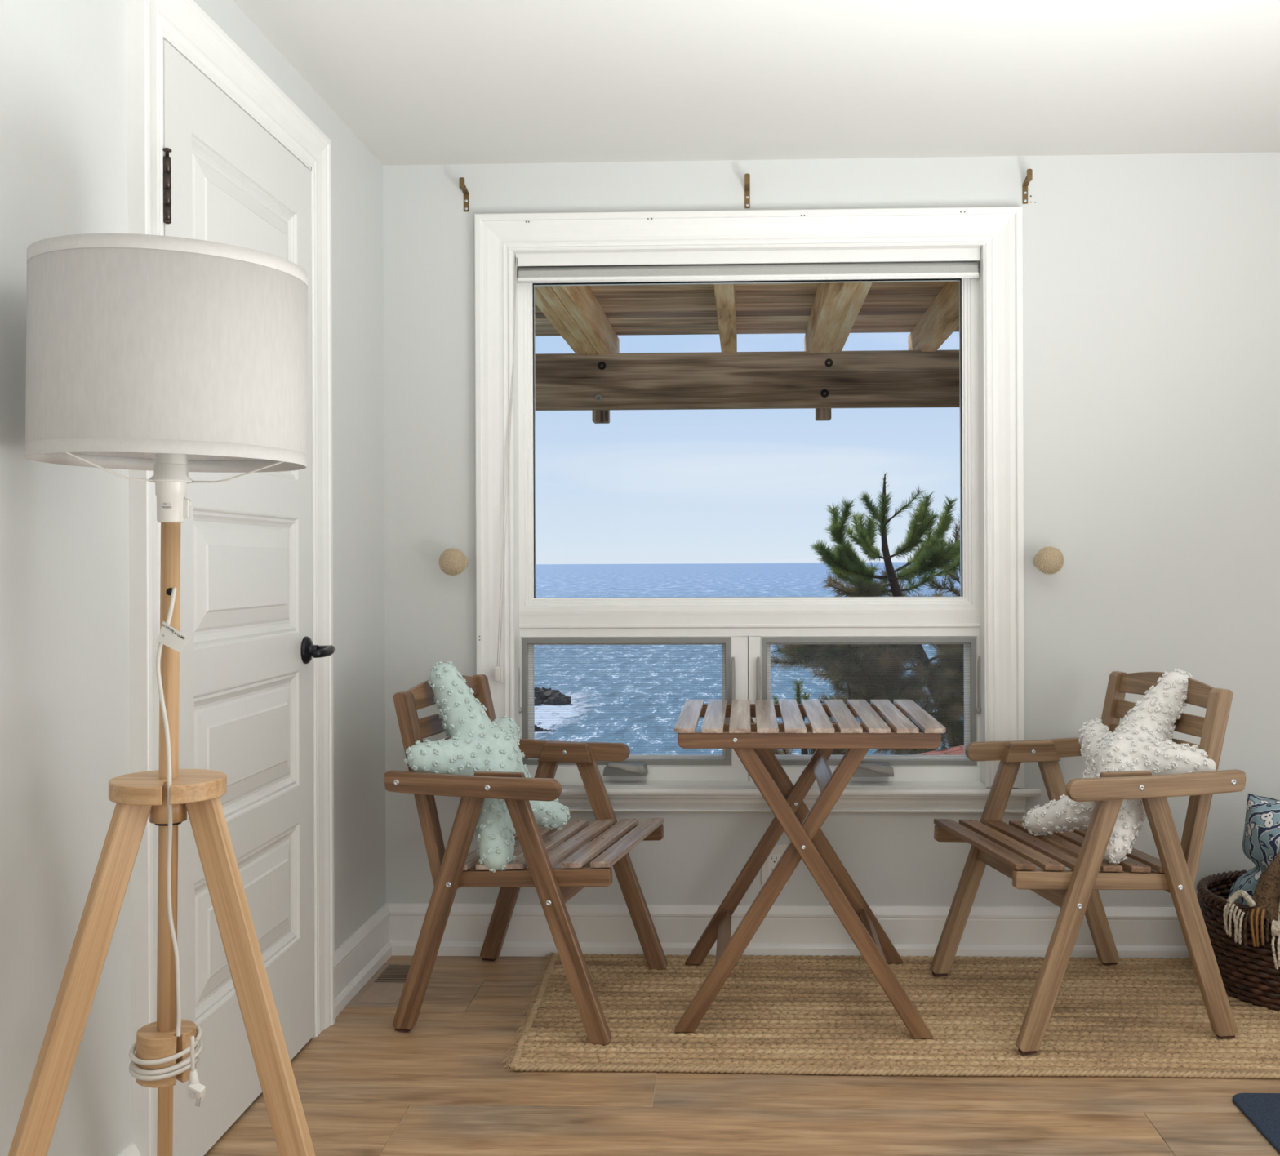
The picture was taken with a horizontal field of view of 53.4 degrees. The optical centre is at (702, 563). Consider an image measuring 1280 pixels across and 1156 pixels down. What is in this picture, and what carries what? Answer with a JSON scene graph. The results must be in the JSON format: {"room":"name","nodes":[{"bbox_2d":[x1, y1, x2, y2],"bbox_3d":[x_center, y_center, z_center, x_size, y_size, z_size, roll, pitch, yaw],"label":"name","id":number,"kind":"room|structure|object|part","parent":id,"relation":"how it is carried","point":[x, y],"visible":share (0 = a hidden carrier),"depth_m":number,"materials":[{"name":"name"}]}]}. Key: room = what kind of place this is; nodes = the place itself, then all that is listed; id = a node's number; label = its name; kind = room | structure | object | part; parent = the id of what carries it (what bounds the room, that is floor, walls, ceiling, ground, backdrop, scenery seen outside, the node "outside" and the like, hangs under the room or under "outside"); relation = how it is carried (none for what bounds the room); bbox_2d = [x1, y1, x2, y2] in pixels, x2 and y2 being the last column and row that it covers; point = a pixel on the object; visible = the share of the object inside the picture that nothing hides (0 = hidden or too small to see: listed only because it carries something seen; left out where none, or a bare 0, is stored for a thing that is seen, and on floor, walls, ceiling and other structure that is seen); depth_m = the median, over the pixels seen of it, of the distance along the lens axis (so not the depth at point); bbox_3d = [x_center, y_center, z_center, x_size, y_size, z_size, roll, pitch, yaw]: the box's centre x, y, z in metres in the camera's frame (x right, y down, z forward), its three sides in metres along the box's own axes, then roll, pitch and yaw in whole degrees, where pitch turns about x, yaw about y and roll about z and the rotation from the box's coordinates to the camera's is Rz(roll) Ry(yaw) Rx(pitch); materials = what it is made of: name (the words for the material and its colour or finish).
{"room":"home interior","nodes":[
{"label":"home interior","id":0,"kind":"room"},
{"bbox_2d":[0,0,386,1155],"bbox_3d":[-1.040,-0.011,0.446,0.100,2.190,6.420,0,0,2],"label":"wall","id":1,"kind":"structure","parent":0,"point":[64,620],"depth_m":1.93,"materials":[{"name":"paint"}]},
{"bbox_2d":[118,1142,141,1155],"bbox_3d":[-1.000,1.014,-0.288,0.022,0.139,4.755,0,0,2],"label":"baseboard","id":2,"kind":"structure","parent":1,"relation":"attached to","point":[131,1149],"depth_m":2.05,"materials":[{"name":"paint"}]},
{"bbox_2d":[126,0,334,1155],"bbox_3d":[-0.914,0.043,2.534,0.051,2.082,0.929,0,0,2],"label":"trim","id":3,"kind":"structure","parent":1,"relation":"attached to","point":[182,24],"depth_m":2.25,"materials":[{"name":"paint"}]},
{"bbox_2d":[162,39,334,1155],"bbox_3d":[-0.886,0.092,2.528,0.106,1.983,0.767,0,0,2],"label":"door","id":4,"kind":"structure","parent":1,"relation":"in","point":[246,708],"depth_m":2.50,"materials":[{"name":"paint"}]},
{"bbox_3d":[-0.878,0.195,2.849,0.028,0.062,0.062,0,0,2],"label":"handle","id":5,"kind":"part","parent":4,"relation":"part of","materials":[{"name":"black metal"}]},
{"bbox_3d":[-0.846,0.195,2.804,0.044,0.024,0.109,0,0,2],"label":"lever","id":6,"kind":"part","parent":4,"relation":"part of","materials":[{"name":"black metal"}]},
{"bbox_2d":[334,902,391,1017],"bbox_3d":[-0.880,1.014,3.259,0.022,0.139,0.545,0,0,2],"label":"baseboard","id":7,"kind":"structure","parent":1,"relation":"attached to","point":[362,954],"depth_m":3.26,"materials":[{"name":"paint"}]},
{"bbox_2d":[203,955,1279,1155],"bbox_3d":[1.065,1.101,0.364,4.305,0.050,6.400,0,0,2],"label":"floor","id":8,"kind":"structure","parent":0,"point":[366,1086],"depth_m":2.51,"materials":[{"name":"brown wood"}]},
{"bbox_2d":[8,233,315,1155],"bbox_3d":[-0.675,0.341,1.732,0.479,1.484,0.542,0,0,2],"label":"tripod floor lamp","id":9,"kind":"object","parent":8,"relation":"on","point":[172,357],"visible":1,"depth_m":1.62,"materials":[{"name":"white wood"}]},
{"bbox_3d":[-0.831,0.697,1.587,0.023,0.768,0.293,0,0,40],"label":"leg","id":10,"kind":"part","parent":9,"relation":"part of","materials":[{"name":"brown wood"}]},
{"bbox_3d":[-0.792,0.697,1.874,0.023,0.768,0.289,0,0,-25],"label":"leg","id":11,"kind":"part","parent":9,"relation":"part of","materials":[{"name":"brown wood"}]},
{"bbox_3d":[-0.718,0.357,1.712,0.106,0.652,0.108,0,0,2],"label":"power cord","id":12,"kind":"part","parent":9,"relation":"part of","materials":[{"name":"white plastic"}]},
{"bbox_3d":[-0.719,-0.269,1.719,0.349,0.265,0.349,0,0,2],"label":"lamp shade","id":13,"kind":"part","parent":9,"relation":"part of","materials":[{"name":"fabric"}]},
{"bbox_3d":[-0.724,0.302,1.720,0.148,0.024,0.148,0,0,2],"label":"tripod plate","id":14,"kind":"part","parent":9,"relation":"part of","materials":[{"name":"brown wood"}]},
{"bbox_2d":[147,453,193,523],"bbox_3d":[-0.720,-0.118,1.720,0.058,0.126,0.058,0,0,2],"label":"socket","id":15,"kind":"object","parent":9,"relation":"attached to","point":[171,477],"depth_m":1.70,"materials":[{"name":"white plastic"}]},
{"bbox_3d":[-0.571,0.699,1.706,0.253,0.772,0.022,0,0,5],"label":"leg","id":16,"kind":"part","parent":9,"relation":"part of","materials":[{"name":"brown wood"}]},
{"bbox_2d":[345,962,435,1007],"bbox_3d":[-0.800,1.082,3.269,0.140,0.005,0.340,0,0,2],"label":"floor vent","id":17,"kind":"object","parent":8,"relation":"in","point":[384,988],"visible":0.73,"depth_m":3.23,"materials":[{"name":"beige metal"}]},
{"bbox_2d":[501,952,1279,1079],"bbox_3d":[0.981,1.068,3.047,2.859,0.017,0.803,0,0,2],"label":"jute rug","id":18,"kind":"object","parent":8,"relation":"on","point":[816,1015],"visible":0.86,"depth_m":2.96,"materials":[{"name":"beige wicker"}]},
{"bbox_2d":[383,674,667,1045],"bbox_3d":[-0.410,0.680,3.148,0.529,0.794,0.602,0,0,12],"label":"armchair","id":19,"kind":"object","parent":18,"relation":"on","point":[451,868],"visible":0.88,"depth_m":2.92,"materials":[{"name":"brown wood"}]},
{"bbox_3d":[-0.655,0.526,2.963,0.129,0.452,0.040,0,0,12],"label":"post","id":20,"kind":"part","parent":19,"relation":"part of","materials":[{"name":"brown wood"}]},
{"bbox_3d":[-0.601,0.780,2.918,0.236,0.584,0.024,0,0,12],"label":"leg","id":21,"kind":"part","parent":19,"relation":"part of","materials":[{"name":"brown wood"}]},
{"bbox_3d":[-0.524,0.503,2.877,0.422,0.056,0.022,0,0,12],"label":"armrest","id":22,"kind":"part","parent":19,"relation":"part of","materials":[{"name":"brown wood"}]},
{"bbox_3d":[-0.558,0.526,3.416,0.129,0.452,0.040,0,0,12],"label":"post","id":23,"kind":"part","parent":19,"relation":"part of","materials":[{"name":"brown wood"}]},
{"bbox_2d":[404,661,570,872],"bbox_3d":[-0.509,0.476,3.062,0.358,0.476,0.353,0,0,2],"label":"starfish pillow","id":24,"kind":"object","parent":19,"relation":"on","point":[476,743],"visible":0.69,"depth_m":3.00,"materials":[{"name":"green fabric"}]},
{"bbox_3d":[-0.469,0.504,2.911,0.151,0.052,0.018,0,0,12],"label":"leg plate","id":25,"kind":"part","parent":19,"relation":"part of","materials":[{"name":"brown wood"}]},
{"bbox_3d":[-0.490,0.780,3.436,0.236,0.584,0.024,0,0,12],"label":"leg","id":26,"kind":"part","parent":19,"relation":"part of","materials":[{"name":"brown wood"}]},
{"bbox_3d":[-0.404,0.716,2.899,0.406,0.061,0.022,0,0,12],"label":"seat rail","id":27,"kind":"part","parent":19,"relation":"part of","materials":[{"name":"brown wood"}]},
{"bbox_3d":[-0.335,0.779,2.861,0.262,0.584,0.024,0,0,12],"label":"leg","id":28,"kind":"part","parent":19,"relation":"part of","materials":[{"name":"brown wood"}]},
{"bbox_3d":[-0.367,0.504,3.388,0.151,0.052,0.018,0,0,12],"label":"leg plate","id":29,"kind":"part","parent":19,"relation":"part of","materials":[{"name":"brown wood"}]},
{"bbox_3d":[-0.403,0.503,3.441,0.422,0.056,0.022,0,0,12],"label":"armrest","id":30,"kind":"part","parent":19,"relation":"part of","materials":[{"name":"brown wood"}]},
{"bbox_3d":[-0.302,0.716,3.372,0.406,0.061,0.022,0,0,12],"label":"seat rail","id":31,"kind":"part","parent":19,"relation":"part of","materials":[{"name":"brown wood"}]},
{"bbox_3d":[-0.224,0.779,3.379,0.262,0.584,0.024,0,0,12],"label":"leg","id":32,"kind":"part","parent":19,"relation":"part of","materials":[{"name":"brown wood"}]},
{"bbox_2d":[673,699,946,1038],"bbox_3d":[0.249,0.718,3.142,0.614,0.698,0.606,0,0,2],"label":"folding table","id":33,"kind":"object","parent":18,"relation":"on","point":[752,742],"visible":1,"depth_m":2.89,"materials":[{"name":"brown wood"}]},
{"bbox_3d":[0.182,0.728,3.385,0.464,0.678,0.022,0,0,2],"label":"leg","id":34,"kind":"part","parent":33,"relation":"part of","materials":[{"name":"brown wood"}]},
{"bbox_3d":[0.166,0.728,2.895,0.464,0.678,0.022,0,0,2],"label":"leg","id":35,"kind":"part","parent":33,"relation":"part of","materials":[{"name":"brown wood"}]},
{"bbox_3d":[0.244,0.390,3.014,0.480,0.019,0.020,0,0,2],"label":"support rail","id":36,"kind":"part","parent":33,"relation":"part of","materials":[{"name":"brown wood"}]},
{"bbox_3d":[0.303,0.728,3.405,0.463,0.678,0.022,0,0,2],"label":"leg","id":37,"kind":"part","parent":33,"relation":"part of","materials":[{"name":"brown wood"}]},
{"bbox_3d":[0.285,0.728,2.867,0.463,0.678,0.022,0,0,2],"label":"leg","id":38,"kind":"part","parent":33,"relation":"part of","materials":[{"name":"brown wood"}]},
{"bbox_2d":[929,671,1245,1053],"bbox_3d":[0.896,0.667,3.070,0.529,0.794,0.602,0,0,-10],"label":"armchair","id":39,"kind":"object","parent":18,"relation":"on","point":[1010,849],"visible":0.87,"depth_m":2.84,"materials":[{"name":"brown wood"}]},
{"bbox_3d":[0.796,0.703,3.297,0.406,0.061,0.022,0,0,-10],"label":"seat rail","id":40,"kind":"part","parent":39,"relation":"part of","materials":[{"name":"brown wood"}]},
{"bbox_3d":[0.718,0.767,3.307,0.262,0.584,0.024,0,0,-10],"label":"leg","id":41,"kind":"part","parent":39,"relation":"part of","materials":[{"name":"brown wood"}]},
{"bbox_3d":[0.897,0.489,3.362,0.422,0.056,0.022,0,0,-10],"label":"armrest","id":42,"kind":"part","parent":39,"relation":"part of","materials":[{"name":"brown wood"}]},
{"bbox_3d":[0.859,0.490,3.311,0.151,0.052,0.018,0,0,-10],"label":"leg plate","id":43,"kind":"part","parent":39,"relation":"part of","materials":[{"name":"brown wood"}]},
{"bbox_3d":[0.812,0.766,2.785,0.262,0.584,0.024,0,0,-10],"label":"leg","id":44,"kind":"part","parent":39,"relation":"part of","materials":[{"name":"brown wood"}]},
{"bbox_3d":[0.986,0.766,3.355,0.236,0.584,0.024,0,0,-10],"label":"leg","id":45,"kind":"part","parent":39,"relation":"part of","materials":[{"name":"brown wood"}]},
{"bbox_3d":[0.881,0.703,2.821,0.406,0.061,0.022,0,0,-10],"label":"seat rail","id":46,"kind":"part","parent":39,"relation":"part of","materials":[{"name":"brown wood"}]},
{"bbox_3d":[1.051,0.511,3.333,0.129,0.452,0.040,0,0,-10],"label":"post","id":47,"kind":"part","parent":39,"relation":"part of","materials":[{"name":"brown wood"}]},
{"bbox_2d":[1022,668,1219,863],"bbox_3d":[0.981,0.464,3.001,0.394,0.424,0.374,0,0,2],"label":"starfish pillow","id":48,"kind":"object","parent":39,"relation":"on","point":[1143,741],"visible":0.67,"depth_m":2.97,"materials":[{"name":"white fabric"}]},
{"bbox_3d":[0.945,0.490,2.830,0.151,0.052,0.018,0,0,-10],"label":"leg plate","id":49,"kind":"part","parent":39,"relation":"part of","materials":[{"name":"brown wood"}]},
{"bbox_3d":[0.999,0.489,2.796,0.422,0.056,0.022,0,0,-10],"label":"armrest","id":50,"kind":"part","parent":39,"relation":"part of","materials":[{"name":"brown wood"}]},
{"bbox_3d":[1.079,0.765,2.833,0.236,0.584,0.024,0,0,-10],"label":"leg","id":51,"kind":"part","parent":39,"relation":"part of","materials":[{"name":"brown wood"}]},
{"bbox_3d":[1.133,0.511,2.877,0.129,0.452,0.040,0,0,-10],"label":"post","id":52,"kind":"part","parent":39,"relation":"part of","materials":[{"name":"brown wood"}]},
{"bbox_2d":[1196,869,1279,1009],"bbox_3d":[1.488,0.943,3.183,0.468,0.246,0.467,0,0,2],"label":"woven basket","id":53,"kind":"object","parent":18,"relation":"on","point":[1249,973],"visible":0.59,"depth_m":3.08,"materials":[{"name":"wicker"}]},
{"bbox_2d":[1222,792,1279,924],"bbox_3d":[1.494,0.759,3.201,0.329,0.358,0.196,0,0,2],"label":"floral pillow","id":54,"kind":"object","parent":53,"relation":"in","point":[1261,835],"visible":0.59,"depth_m":3.18,"materials":[{"name":"blue fabric"}]},
{"bbox_2d":[1222,852,1279,969],"bbox_3d":[1.413,0.816,3.017,0.320,0.257,0.231,0,0,2],"label":"knit blanket","id":55,"kind":"object","parent":53,"relation":"hanging from","point":[1264,902],"visible":1,"depth_m":3.03,"materials":[{"name":"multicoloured fabric"}]},
{"bbox_3d":[1.447,0.766,3.030,0.196,0.160,0.203,0,0,2],"label":"tweed panel","id":56,"kind":"part","parent":55,"relation":"part of","materials":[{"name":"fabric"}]},
{"bbox_2d":[1232,1092,1279,1153],"bbox_3d":[1.364,1.070,2.229,0.634,0.008,0.648,0,0,2],"label":"floor mat","id":57,"kind":"object","parent":8,"relation":"on","point":[1262,1109],"visible":1,"depth_m":2.47,"materials":[{"name":"blue fabric"}]},
{"bbox_2d":[231,0,1279,165],"bbox_3d":[1.056,-1.154,0.374,4.305,0.080,6.420,0,0,2],"label":"ceiling","id":58,"kind":"structure","parent":0,"point":[416,82],"depth_m":2.88,"materials":[{"name":"paint"}]},
{"bbox_2d":[382,152,1279,906],"bbox_3d":[1.168,-0.020,3.537,4.305,2.190,0.151,0,0,2],"label":"wall","id":59,"kind":"structure","parent":0,"point":[1151,282],"depth_m":3.47,"materials":[{"name":"paint"}]},
{"bbox_2d":[438,547,467,576],"bbox_3d":[-0.679,-0.004,3.475,0.077,0.077,0.101,0,0,2],"label":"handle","id":60,"kind":"object","parent":59,"relation":"attached to","point":[453,562],"visible":1,"depth_m":3.44,"materials":[{"name":"beige wood"}]},
{"bbox_2d":[458,177,469,212],"bbox_3d":[-0.657,-1.015,3.496,0.014,0.078,0.057,0,0,2],"label":"curtain rod bracket","id":61,"kind":"object","parent":59,"relation":"attached to","point":[462,186],"visible":1,"depth_m":3.52,"materials":[{"name":"gold metal"}]},
{"bbox_3d":[-0.657,-1.006,3.499,0.014,0.062,0.050,0,0,2],"label":"wall plate","id":62,"kind":"part","parent":61,"relation":"part of","materials":[{"name":"gold metal"}]},
{"bbox_2d":[518,635,749,781],"bbox_3d":[-0.203,0.414,3.580,0.664,0.424,0.138,0,0,2],"label":"window","id":63,"kind":"structure","parent":59,"relation":"in","point":[727,766],"depth_m":3.58,"materials":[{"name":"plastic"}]},
{"bbox_3d":[-0.519,0.343,3.582,0.018,0.159,0.014,0,0,2],"label":"lock lever","id":64,"kind":"part","parent":63,"relation":"part of","materials":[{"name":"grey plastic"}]},
{"bbox_3d":[-0.217,0.576,3.558,0.123,0.032,0.050,0,0,2],"label":"crank handle","id":65,"kind":"part","parent":63,"relation":"part of","materials":[{"name":"grey metal"}]},
{"bbox_3d":[-0.215,0.390,3.627,0.600,0.376,0.028,0,0,2],"label":"sash","id":66,"kind":"part","parent":63,"relation":"part of","materials":[{"name":"plastic"}]},
{"bbox_3d":[-0.211,0.571,3.523,0.104,0.032,0.024,0,0,2],"label":"crank lever","id":67,"kind":"part","parent":63,"relation":"part of","materials":[{"name":"grey plastic"}]},
{"bbox_3d":[0.084,0.341,3.561,0.017,0.159,0.014,0,0,2],"label":"lock lever","id":68,"kind":"part","parent":63,"relation":"part of","materials":[{"name":"grey plastic"}]},
{"bbox_2d":[744,173,750,208],"bbox_3d":[0.121,-1.017,3.469,0.014,0.078,0.057,0,0,2],"label":"curtain rod bracket","id":69,"kind":"object","parent":59,"relation":"attached to","point":[747,176],"visible":1,"depth_m":3.49,"materials":[{"name":"gold metal"}]},
{"bbox_3d":[0.122,-1.008,3.473,0.014,0.062,0.050,0,0,2],"label":"wall plate","id":70,"kind":"part","parent":69,"relation":"part of","materials":[{"name":"gold metal"}]},
{"bbox_2d":[518,261,979,637],"bbox_3d":[0.124,-0.332,3.602,1.305,1.077,0.072,0,0,2],"label":"window","id":71,"kind":"structure","parent":59,"relation":"in","point":[762,616],"depth_m":3.58,"materials":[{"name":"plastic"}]},
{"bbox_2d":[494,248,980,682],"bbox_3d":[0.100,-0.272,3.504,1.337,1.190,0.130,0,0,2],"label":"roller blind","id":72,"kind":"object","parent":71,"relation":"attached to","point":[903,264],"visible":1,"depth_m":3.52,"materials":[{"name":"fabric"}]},
{"bbox_3d":[-0.536,-0.285,3.504,0.015,1.135,0.082,0,0,37],"label":"pull cord","id":73,"kind":"part","parent":72,"relation":"part of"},
{"bbox_2d":[474,206,1024,787],"bbox_3d":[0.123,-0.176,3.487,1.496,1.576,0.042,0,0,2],"label":"trim","id":74,"kind":"structure","parent":59,"relation":"attached to","point":[999,228],"depth_m":3.48,"materials":[{"name":"paint"}]},
{"bbox_2d":[761,844,786,885],"bbox_3d":[0.197,0.829,3.491,0.070,0.114,0.009,0,0,2],"label":"wall outlet","id":75,"kind":"object","parent":59,"relation":"attached to","point":[777,851],"visible":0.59,"depth_m":3.49,"materials":[{"name":"white plastic"}]},
{"bbox_2d":[768,853,780,876],"bbox_3d":[0.197,0.829,3.489,0.034,0.068,0.003,0,0,2],"label":"receptacle","id":76,"kind":"object","parent":75,"relation":"attached to","point":[773,858],"depth_m":3.49,"materials":[{"name":"plastic"}]},
{"bbox_2d":[386,902,1190,958],"bbox_3d":[1.169,1.006,3.451,4.105,0.139,0.022,0,0,2],"label":"baseboard","id":77,"kind":"structure","parent":59,"relation":"attached to","point":[1140,932],"depth_m":3.48,"materials":[{"name":"paint"}]},
{"bbox_2d":[557,780,1040,813],"bbox_3d":[0.130,0.647,3.526,1.565,0.072,0.174,0,0,2],"label":"trim","id":78,"kind":"structure","parent":59,"relation":"attached to","point":[624,796],"depth_m":3.47,"materials":[{"name":"paint"}]},
{"bbox_2d":[747,635,981,781],"bbox_3d":[0.457,0.411,3.558,0.661,0.424,0.138,0,0,2],"label":"window","id":79,"kind":"structure","parent":59,"relation":"in","point":[873,767],"depth_m":3.56,"materials":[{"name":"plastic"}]},
{"bbox_3d":[0.159,0.341,3.559,0.018,0.159,0.014,0,0,2],"label":"lock lever","id":80,"kind":"part","parent":79,"relation":"part of","materials":[{"name":"grey plastic"}]},
{"bbox_3d":[0.467,0.387,3.604,0.609,0.376,0.028,0,0,2],"label":"sash","id":81,"kind":"part","parent":79,"relation":"part of","materials":[{"name":"plastic"}]},
{"bbox_3d":[0.468,0.574,3.535,0.123,0.032,0.050,0,0,2],"label":"crank handle","id":82,"kind":"part","parent":79,"relation":"part of","materials":[{"name":"grey metal"}]},
{"bbox_3d":[0.474,0.568,3.500,0.104,0.032,0.024,0,0,2],"label":"crank lever","id":83,"kind":"part","parent":79,"relation":"part of","materials":[{"name":"grey plastic"}]},
{"bbox_3d":[0.770,0.338,3.538,0.017,0.159,0.014,0,0,2],"label":"lock lever","id":84,"kind":"part","parent":79,"relation":"part of","materials":[{"name":"grey plastic"}]},
{"bbox_2d":[1022,168,1032,204],"bbox_3d":[0.880,-1.022,3.443,0.014,0.078,0.057,0,0,2],"label":"curtain rod bracket","id":85,"kind":"object","parent":59,"relation":"attached to","point":[1028,178],"visible":1,"depth_m":3.47,"materials":[{"name":"gold metal"}]},
{"bbox_3d":[0.880,-1.014,3.447,0.014,0.062,0.050,0,0,2],"label":"wall plate","id":86,"kind":"part","parent":85,"relation":"part of","materials":[{"name":"gold metal"}]},
{"bbox_2d":[1033,546,1064,574],"bbox_3d":[0.929,-0.008,3.420,0.077,0.077,0.101,0,0,2],"label":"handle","id":87,"kind":"object","parent":59,"relation":"attached to","point":[1049,560],"visible":1,"depth_m":3.38,"materials":[{"name":"beige wood"}]},
{"label":"outside","id":88,"kind":"structure","parent":0,"visible":0},
{"bbox_3d":[0.538,9.662,14.692,60.000,12.248,22.000,0,0,2],"label":"ground","id":89,"kind":"structure","parent":88,"visible":0},
{"bbox_2d":[534,281,959,423],"bbox_3d":[0.166,1.615,4.703,8.400,5.328,2.059,0,0,2],"label":"pergola","id":90,"kind":"object","parent":89,"relation":"on","point":[599,379],"visible":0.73,"depth_m":5.28,"materials":[{"name":"brown wood"}]},
{"bbox_2d":[594,393,602,401],"bbox_3d":[-0.437,-0.693,5.319,0.034,0.034,0.006,0,0,2],"label":"washer","id":91,"kind":"object","parent":90,"relation":"in","point":[597,397],"depth_m":5.32,"materials":[{"name":"grey metal"}]},
{"bbox_2d":[771,678,848,754],"bbox_3d":[0.436,2.123,5.233,0.570,3.310,0.325,0,0,2],"label":"young pine","id":92,"kind":"object","parent":89,"relation":"on","point":[784,751],"visible":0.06,"depth_m":5.19,"materials":[{"name":"green plant"}]},
{"bbox_2d":[845,682,857,703],"bbox_3d":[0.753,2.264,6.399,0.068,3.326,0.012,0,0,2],"label":"bare twig","id":93,"kind":"object","parent":89,"relation":"on","point":[847,683],"visible":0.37,"depth_m":6.40,"materials":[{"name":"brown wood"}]},
{"bbox_2d":[770,472,964,755],"bbox_3d":[1.247,1.674,7.206,1.893,4.408,1.484,0,0,2],"label":"pine tree","id":94,"kind":"object","parent":89,"relation":"on","point":[874,673],"visible":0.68,"depth_m":6.89,"materials":[{"name":"green plant"}]},
{"bbox_2d":[913,744,964,755],"bbox_3d":[2.007,2.194,5.495,2.780,3.556,0.920,0,0,2],"label":"garden shed","id":95,"kind":"object","parent":89,"relation":"on","point":[957,750],"visible":0.02,"depth_m":5.91,"materials":[{"name":"red"}]},
{"bbox_2d":[920,513,959,596],"bbox_3d":[1.835,1.782,8.383,0.882,4.291,0.396,0,0,2],"label":"pine","id":96,"kind":"object","parent":89,"relation":"on","point":[956,535],"visible":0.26,"depth_m":8.32,"materials":[{"name":"green plant"}]},
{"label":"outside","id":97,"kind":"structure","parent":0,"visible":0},
{"bbox_2d":[533,562,962,755],"bbox_3d":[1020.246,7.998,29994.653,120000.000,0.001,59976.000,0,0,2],"label":"sea","id":98,"kind":"structure","parent":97,"point":[637,694],"depth_m":152.60,"materials":[{"name":"liquid"}]},
{"bbox_2d":[534,724,555,732],"bbox_3d":[-12.091,12.122,91.914,2.855,1.312,1.924,0,0,2],"label":"rock","id":99,"kind":"object","parent":98,"relation":"in","point":[536,728],"visible":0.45,"depth_m":91.34,"materials":[{"name":"grey stone"}]},
{"bbox_2d":[533,687,572,705],"bbox_3d":[-15.080,11.839,110.153,7.968,5.338,5.549,0,0,2],"label":"rock","id":100,"kind":"object","parent":98,"relation":"in","point":[544,695],"visible":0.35,"depth_m":109.11,"materials":[{"name":"grey stone"}]},
{"bbox_2d":[534,691,593,733],"bbox_3d":[-14.180,12.077,101.053,15.000,0.001,48.000,0,0,2],"label":"foam","id":101,"kind":"object","parent":98,"relation":"on","point":[548,715],"visible":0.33,"depth_m":102.92,"materials":[{"name":"white"}]}
]}

